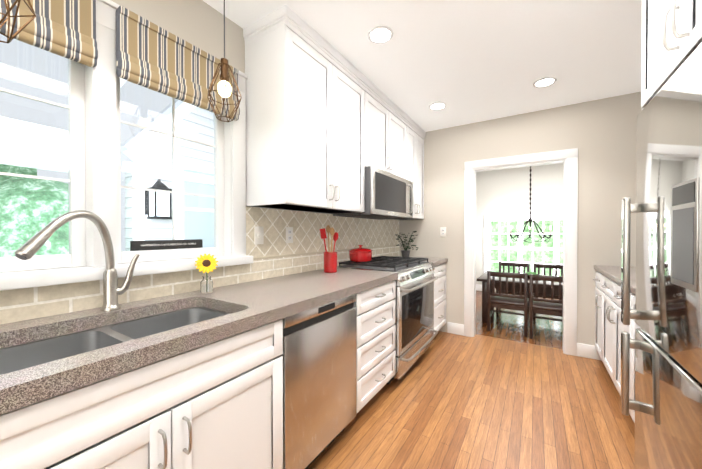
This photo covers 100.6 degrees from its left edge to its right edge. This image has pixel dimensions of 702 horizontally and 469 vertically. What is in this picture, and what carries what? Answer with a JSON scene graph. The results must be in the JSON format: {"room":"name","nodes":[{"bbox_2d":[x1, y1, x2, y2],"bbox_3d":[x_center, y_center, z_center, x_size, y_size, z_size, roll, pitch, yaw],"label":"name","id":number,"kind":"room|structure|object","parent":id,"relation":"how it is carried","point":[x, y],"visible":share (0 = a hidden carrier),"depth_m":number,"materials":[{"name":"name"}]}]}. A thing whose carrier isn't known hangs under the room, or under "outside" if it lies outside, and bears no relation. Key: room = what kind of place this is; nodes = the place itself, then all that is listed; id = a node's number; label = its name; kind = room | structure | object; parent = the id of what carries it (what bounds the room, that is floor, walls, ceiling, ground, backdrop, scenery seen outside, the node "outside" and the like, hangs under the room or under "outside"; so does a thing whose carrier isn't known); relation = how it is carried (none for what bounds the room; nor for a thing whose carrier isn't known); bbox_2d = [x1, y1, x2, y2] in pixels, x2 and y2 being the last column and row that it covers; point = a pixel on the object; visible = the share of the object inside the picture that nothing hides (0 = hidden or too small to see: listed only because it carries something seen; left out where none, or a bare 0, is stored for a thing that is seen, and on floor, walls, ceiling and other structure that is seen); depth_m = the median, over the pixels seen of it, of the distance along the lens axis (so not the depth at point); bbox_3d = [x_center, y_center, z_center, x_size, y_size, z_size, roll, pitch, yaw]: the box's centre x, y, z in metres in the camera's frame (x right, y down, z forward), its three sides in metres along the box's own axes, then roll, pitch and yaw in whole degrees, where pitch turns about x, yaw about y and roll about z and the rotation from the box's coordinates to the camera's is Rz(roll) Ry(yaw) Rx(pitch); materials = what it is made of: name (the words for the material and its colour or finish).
{"room":"kitchen","nodes":[
{"label":"kitchen","id":0,"kind":"room"},
{"bbox_2d":[111,0,392,219],"bbox_3d":[-0.754,-0.039,1.849,0.150,2.500,5.200,0,1,32],"label":"wall","id":1,"kind":"structure","parent":0,"point":[199,24],"depth_m":1.58,"materials":[{"name":"beige paint"}]},
{"bbox_2d":[0,0,247,272],"bbox_3d":[-1.114,-0.424,1.246,0.184,1.130,1.480,0,1,32],"label":"window","id":2,"kind":"structure","parent":1,"relation":"in","point":[94,157],"depth_m":1.23,"materials":[{"name":"white wood"}]},
{"bbox_2d":[0,0,97,67],"bbox_3d":[-1.206,-0.822,0.901,0.050,0.300,0.661,0,1,32],"label":"shade valance","id":3,"kind":"object","parent":2,"relation":"attached to","point":[65,28],"visible":1,"depth_m":1.08,"materials":[{"name":"fabric"}]},
{"bbox_2d":[130,239,202,250],"bbox_3d":[-0.953,0.053,1.532,0.015,0.048,0.350,0,1,32],"label":"block sign","id":4,"kind":"object","parent":2,"relation":"on","point":[135,246],"visible":1,"depth_m":1.50,"materials":[{"name":"black wood"}]},
{"bbox_2d":[141,243,195,245],"bbox_3d":[-0.946,0.052,1.528,0.001,0.010,0.272,0,1,32],"label":"lettering","id":5,"kind":"object","parent":4,"relation":"attached to","point":[168,244],"visible":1,"depth_m":1.52,"materials":[{"name":"white"}]},
{"bbox_2d":[116,6,239,120],"bbox_3d":[-0.833,-0.826,1.489,0.050,0.300,0.599,0,1,32],"label":"shade valance","id":6,"kind":"object","parent":2,"relation":"attached to","point":[152,56],"visible":0.88,"depth_m":1.40,"materials":[{"name":"fabric"}]},
{"bbox_2d":[0,255,252,290],"bbox_3d":[-1.085,0.160,1.226,0.178,0.048,1.510,0,1,32],"label":"window sill","id":7,"kind":"structure","parent":1,"relation":"attached to","point":[27,279],"depth_m":1.16,"materials":[{"name":"white wood"}]},
{"bbox_2d":[0,206,398,324],"bbox_3d":[-0.474,0.060,2.131,0.013,0.477,4.176,0,1,32],"label":"tile backsplash","id":8,"kind":"structure","parent":1,"relation":"attached to","point":[275,254],"depth_m":1.92,"materials":[{"name":"beige tile"}]},
{"bbox_2d":[254,226,263,244],"bbox_3d":[-0.599,0.006,1.911,0.018,0.118,0.072,0,1,32],"label":"electrical outlet plate","id":9,"kind":"object","parent":8,"relation":"attached to","point":[258,234],"visible":1,"depth_m":1.91,"materials":[{"name":"white plastic"}]},
{"bbox_2d":[286,227,292,242],"bbox_3d":[-0.453,0.004,2.150,0.008,0.118,0.072,0,1,32],"label":"electrical outlet plate","id":10,"kind":"object","parent":8,"relation":"attached to","point":[289,234],"visible":1,"depth_m":2.15,"materials":[{"name":"white plastic"}]},
{"bbox_2d":[243,4,366,211],"bbox_3d":[-0.274,-0.735,2.123,0.352,1.107,0.913,0,1,32],"label":"upper cabinet","id":11,"kind":"object","parent":1,"relation":"attached to","point":[327,123],"depth_m":1.92,"materials":[{"name":"white wood"}]},
{"bbox_2d":[367,80,406,219],"bbox_3d":[0.217,-0.740,2.898,0.352,1.107,0.923,0,1,32],"label":"upper cabinet","id":12,"kind":"object","parent":1,"relation":"attached to","point":[386,122],"depth_m":2.75,"materials":[{"name":"white wood"}]},
{"bbox_2d":[333,166,412,219],"bbox_3d":[0.276,-0.366,2.864,0.460,0.400,0.910,0,1,32],"label":"microwave","id":13,"kind":"object","parent":12,"relation":"attached to","point":[387,195],"visible":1,"depth_m":2.61,"materials":[{"name":"grey metal"}]},
{"bbox_2d":[407,116,425,219],"bbox_3d":[0.626,-0.745,3.543,0.352,1.107,0.604,0,1,32],"label":"upper cabinet","id":14,"kind":"object","parent":1,"relation":"attached to","point":[416,135],"depth_m":3.46,"materials":[{"name":"white wood"}]},
{"bbox_2d":[203,0,641,131],"bbox_3d":[0.433,-1.333,1.087,2.960,0.100,5.200,0,1,32],"label":"ceiling","id":15,"kind":"structure","parent":0,"point":[469,61],"depth_m":2.02,"materials":[{"name":"white paint"}]},
{"bbox_2d":[0,0,35,43],"bbox_3d":[-0.961,-0.906,0.778,0.142,0.744,0.163,0,1,32],"label":"pendant lamp","id":16,"kind":"object","parent":15,"relation":"hanging from","point":[12,35],"visible":1,"depth_m":0.82,"materials":[{"name":"brown metal"}]},
{"bbox_2d":[207,0,241,121],"bbox_3d":[-0.591,-0.910,1.361,0.142,0.744,0.163,0,1,32],"label":"pendant lamp","id":17,"kind":"object","parent":15,"relation":"hanging from","point":[224,89],"visible":1,"depth_m":1.35,"materials":[{"name":"brown metal"}]},
{"bbox_2d":[367,26,393,43],"bbox_3d":[0.190,-1.285,1.881,0.172,0.008,0.172,0,1,32],"label":"recessed light","id":18,"kind":"object","parent":15,"relation":"in","point":[380,34],"visible":1,"depth_m":1.87,"materials":[{"name":"white"}]},
{"bbox_2d":[429,102,445,109],"bbox_3d":[0.873,-1.292,2.940,0.172,0.008,0.172,0,1,32],"label":"recessed light","id":19,"kind":"object","parent":15,"relation":"in","point":[438,106],"visible":1,"depth_m":2.94,"materials":[{"name":"white plastic"}]},
{"bbox_2d":[533,77,556,87],"bbox_3d":[1.644,-1.289,2.475,0.172,0.008,0.172,0,1,32],"label":"recessed light","id":20,"kind":"object","parent":15,"relation":"in","point":[544,82],"visible":1,"depth_m":2.47,"materials":[{"name":"white"}]},
{"bbox_2d":[307,290,634,468],"bbox_3d":[1.633,1.260,2.122,3.900,0.100,8.200,0,1,32],"label":"floor","id":21,"kind":"structure","parent":0,"point":[446,400],"depth_m":1.98,"materials":[{"name":"brown wood"}]},
{"bbox_2d":[0,319,282,468],"bbox_3d":[-0.802,0.787,1.043,0.628,0.856,0.919,0,1,32],"label":"base cabinet","id":22,"kind":"object","parent":21,"relation":"on","point":[218,404],"depth_m":0.88,"materials":[{"name":"white wood"}]},
{"bbox_2d":[281,293,356,468],"bbox_3d":[-0.371,0.783,1.678,0.585,0.854,0.606,0,1,32],"label":"dishwasher","id":23,"kind":"object","parent":21,"relation":"on","point":[319,354],"visible":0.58,"depth_m":1.46,"materials":[{"name":"grey metal"}]},
{"bbox_2d":[354,280,395,412],"bbox_3d":[-0.071,0.779,2.198,0.628,0.856,0.586,0,1,32],"label":"base cabinet","id":24,"kind":"object","parent":21,"relation":"on","point":[376,306],"depth_m":1.99,"materials":[{"name":"white wood"}]},
{"bbox_2d":[337,256,437,383],"bbox_3d":[0.384,0.724,2.803,0.716,0.954,0.916,0,1,32],"label":"range","id":25,"kind":"object","parent":21,"relation":"on","point":[414,323],"visible":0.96,"depth_m":2.54,"materials":[{"name":"silver metal"}]},
{"bbox_2d":[348,245,372,261],"bbox_3d":[0.087,0.171,2.682,0.222,0.152,0.280,0,1,32],"label":"pot","id":26,"kind":"object","parent":25,"relation":"on","point":[360,254],"visible":1,"depth_m":2.59,"materials":[{"name":"red ceramic"}]},
{"bbox_2d":[434,263,445,333],"bbox_3d":[0.742,0.769,3.481,0.628,0.856,0.604,0,1,32],"label":"base cabinet","id":27,"kind":"object","parent":21,"relation":"on","point":[440,270],"depth_m":3.34,"materials":[{"name":"white wood"}]},
{"bbox_2d":[0,256,447,414],"bbox_3d":[-0.207,0.326,1.965,0.644,0.050,4.176,0,1,32],"label":"countertop","id":28,"kind":"structure","parent":27,"relation":"on","point":[250,305],"depth_m":1.05,"materials":[{"name":"grey stone"}]},
{"bbox_2d":[15,210,139,310],"bbox_3d":[-0.993,0.108,1.089,0.157,0.397,0.368,0,1,32],"label":"faucet","id":29,"kind":"object","parent":28,"relation":"on","point":[34,244],"visible":1,"depth_m":1.16,"materials":[{"name":"silver metal"}]},
{"bbox_2d":[0,307,229,374],"bbox_3d":[-0.789,0.459,1.011,0.450,0.200,0.800,0,1,32],"label":"sink basin","id":30,"kind":"object","parent":28,"relation":"in","point":[24,356],"visible":0.17,"depth_m":1.06,"materials":[{"name":"silver metal"}]},
{"bbox_2d":[195,253,217,293],"bbox_3d":[-0.749,0.201,1.508,0.075,0.204,0.099,0,1,32],"label":"vase","id":31,"kind":"object","parent":28,"relation":"on","point":[206,263],"visible":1,"depth_m":1.50,"materials":[{"name":"clear glass"}]},
{"bbox_2d":[320,225,337,272],"bbox_3d":[-0.162,0.111,2.307,0.114,0.373,0.137,0,1,32],"label":"utensil crock","id":32,"kind":"object","parent":28,"relation":"on","point":[330,262],"visible":1,"depth_m":2.27,"materials":[{"name":"red ceramic"}]},
{"bbox_2d":[396,231,417,256],"bbox_3d":[0.685,0.123,3.546,0.287,0.330,0.280,0,1,32],"label":"potted plant","id":33,"kind":"object","parent":28,"relation":"on","point":[405,252],"visible":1,"depth_m":3.51,"materials":[{"name":"grey"}]},
{"bbox_2d":[487,271,528,336],"bbox_3d":[1.990,0.825,3.691,0.440,0.744,0.432,0,1,32],"label":"dining chair","id":34,"kind":"object","parent":21,"relation":"on","point":[513,301],"visible":1,"depth_m":3.54,"materials":[{"name":"brown wood"}]},
{"bbox_2d":[496,262,529,316],"bbox_3d":[2.499,0.819,4.495,0.440,0.744,0.432,0,1,32],"label":"dining chair","id":35,"kind":"object","parent":21,"relation":"on","point":[514,265],"visible":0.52,"depth_m":4.58,"materials":[{"name":"brown wood"}]},
{"bbox_2d":[477,272,562,322],"bbox_3d":[2.445,0.850,3.960,1.240,0.689,0.840,0,1,32],"label":"dining table","id":36,"kind":"object","parent":21,"relation":"on","point":[482,278],"visible":0.33,"depth_m":3.86,"materials":[{"name":"brown wood"}]},
{"bbox_2d":[529,274,562,338],"bbox_3d":[2.349,0.827,3.416,0.440,0.744,0.432,0,1,32],"label":"dining chair","id":37,"kind":"object","parent":21,"relation":"on","point":[545,306],"visible":0.67,"depth_m":3.31,"materials":[{"name":"brown wood"}]},
{"bbox_2d":[533,263,562,315],"bbox_3d":[2.905,0.821,4.238,0.440,0.744,0.432,0,1,32],"label":"dining chair","id":38,"kind":"object","parent":21,"relation":"on","point":[544,267],"visible":0.17,"depth_m":4.36,"materials":[{"name":"brown wood"}]},
{"bbox_2d":[593,271,600,357],"bbox_3d":[2.520,0.772,2.495,0.616,0.866,0.365,0,1,32],"label":"base cabinet","id":39,"kind":"object","parent":21,"relation":"on","point":[597,279],"depth_m":2.70,"materials":[{"name":"white wood"}]},
{"bbox_2d":[594,265,635,294],"bbox_3d":[2.152,0.271,1.921,0.628,0.140,1.724,0,1,32],"label":"countertop","id":40,"kind":"structure","parent":39,"relation":"on","point":[612,273],"depth_m":2.28,"materials":[{"name":"grey stone"}]},
{"bbox_2d":[601,274,628,395],"bbox_3d":[2.185,0.776,1.965,0.616,0.866,0.890,0,1,32],"label":"base cabinet","id":41,"kind":"object","parent":21,"relation":"on","point":[610,326],"depth_m":2.18,"materials":[{"name":"white wood"}]},
{"bbox_2d":[629,292,639,422],"bbox_3d":[1.821,0.780,1.391,0.616,0.866,0.469,0,1,32],"label":"base cabinet","id":42,"kind":"object","parent":21,"relation":"on","point":[632,327],"depth_m":1.73,"materials":[{"name":"white wood"}]},
{"bbox_2d":[620,42,701,468],"bbox_3d":[1.377,0.316,0.827,0.764,1.783,0.910,0,1,32],"label":"fridge","id":43,"kind":"object","parent":21,"relation":"on","point":[666,345],"visible":1,"depth_m":1.04,"materials":[{"name":"grey metal"}]},
{"bbox_2d":[476,163,562,291],"bbox_3d":[3.893,-0.065,5.445,3.350,2.500,0.150,0,1,32],"label":"wall","id":44,"kind":"structure","parent":0,"point":[503,192],"depth_m":5.76,"materials":[{"name":"white paint"}]},
{"bbox_2d":[484,213,562,275],"bbox_3d":[3.577,0.249,5.574,1.920,1.290,0.125,0,1,32],"label":"window","id":45,"kind":"structure","parent":44,"relation":"in","point":[488,219],"depth_m":5.74,"materials":[{"name":"white wood"}]},
{"bbox_2d":[399,92,641,345],"bbox_3d":[1.793,-0.049,3.242,2.660,2.500,0.120,0,1,32],"label":"wall","id":46,"kind":"structure","parent":0,"point":[600,135],"depth_m":2.93,"materials":[{"name":"beige paint"}]},
{"bbox_2d":[440,227,445,236],"bbox_3d":[1.133,-0.031,3.584,0.072,0.118,0.008,0,1,32],"label":"electrical outlet plate","id":47,"kind":"object","parent":46,"relation":"attached to","point":[442,231],"visible":1,"depth_m":3.58,"materials":[{"name":"white plastic"}]},
{"bbox_2d":[464,148,577,355],"bbox_3d":[1.827,0.174,3.223,1.060,2.055,0.160,0,1,32],"label":"door frame","id":48,"kind":"structure","parent":46,"relation":"attached to","point":[568,158],"depth_m":3.00,"materials":[{"name":"white wood"}]},
{"bbox_2d":[447,322,600,359],"bbox_3d":[1.793,1.137,3.171,1.454,0.130,0.014,0,1,32],"label":"baseboard","id":49,"kind":"structure","parent":46,"relation":"attached to","point":[587,351],"depth_m":2.87,"materials":[{"name":"white wood"}]},
{"bbox_2d":[641,0,701,109],"bbox_3d":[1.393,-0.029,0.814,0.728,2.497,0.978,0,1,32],"label":"upper cabinet","id":50,"kind":"object","parent":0,"point":[671,35],"visible":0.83,"depth_m":1.12,"materials":[{"name":"white wood"}]},
{"bbox_3d":[1.652,-0.063,5.178,0.150,2.500,3.000,0,1,32],"label":"wall","id":51,"kind":"structure","parent":0,"visible":0},
{"bbox_2d":[476,284,481,290],"bbox_3d":[1.831,1.123,4.984,0.370,0.130,2.850,0,1,32],"label":"baseboard","id":52,"kind":"structure","parent":51,"relation":"attached to","point":[478,287],"depth_m":6.12,"materials":[{"name":"white wood"}]},
{"bbox_3d":[3.130,-1.356,4.232,3.650,0.100,3.000,0,1,32],"label":"ceiling","id":53,"kind":"structure","parent":0,"visible":0},
{"bbox_2d":[509,166,552,242],"bbox_3d":[2.445,-0.599,3.974,0.524,1.405,0.506,0,1,32],"label":"chandelier","id":54,"kind":"object","parent":53,"relation":"hanging from","point":[530,220],"visible":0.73,"depth_m":3.94,"materials":[{"name":"brown metal"}]},
{"label":"outside","id":55,"kind":"structure","parent":0,"visible":0},
{"bbox_3d":[-1.038,1.366,1.270,18.000,0.100,19.000,0,1,32],"label":"ground","id":56,"kind":"structure","parent":55,"visible":0},
{"bbox_2d":[0,164,68,256],"bbox_3d":[-6.591,-0.042,0.437,3.500,3.273,9.666,0,1,32],"label":"tree","id":57,"kind":"object","parent":56,"relation":"on","point":[32,202],"depth_m":2.95,"materials":[{"name":"green plant"}]},
{"bbox_2d":[0,64,213,184],"bbox_3d":[-2.615,-0.081,0.897,1.963,2.798,6.700,0,1,32],"label":"pergola","id":58,"kind":"object","parent":56,"relation":"on","point":[37,140],"depth_m":2.44,"materials":[{"name":"white wood"}]},
{"bbox_2d":[120,99,213,250],"bbox_3d":[-0.428,-0.824,6.365,0.360,4.203,7.712,0,1,32],"label":"neighbor siding","id":59,"kind":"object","parent":56,"relation":"on","point":[150,233],"depth_m":3.58,"materials":[{"name":"white"}]},
{"bbox_2d":[145,179,171,219],"bbox_3d":[-2.180,-0.398,3.283,0.301,0.450,0.202,0,1,32],"label":"wall lamp","id":60,"kind":"object","parent":59,"relation":"attached to","point":[151,212],"depth_m":3.22,"materials":[{"name":"black"}]},
{"bbox_2d":[491,220,562,275],"bbox_3d":[5.361,-0.281,7.621,12.000,3.100,0.200,0,1,32],"label":"foliage","id":61,"kind":"object","parent":56,"relation":"on","point":[537,256],"depth_m":7.89,"materials":[{"name":"green plant"}]}
]}

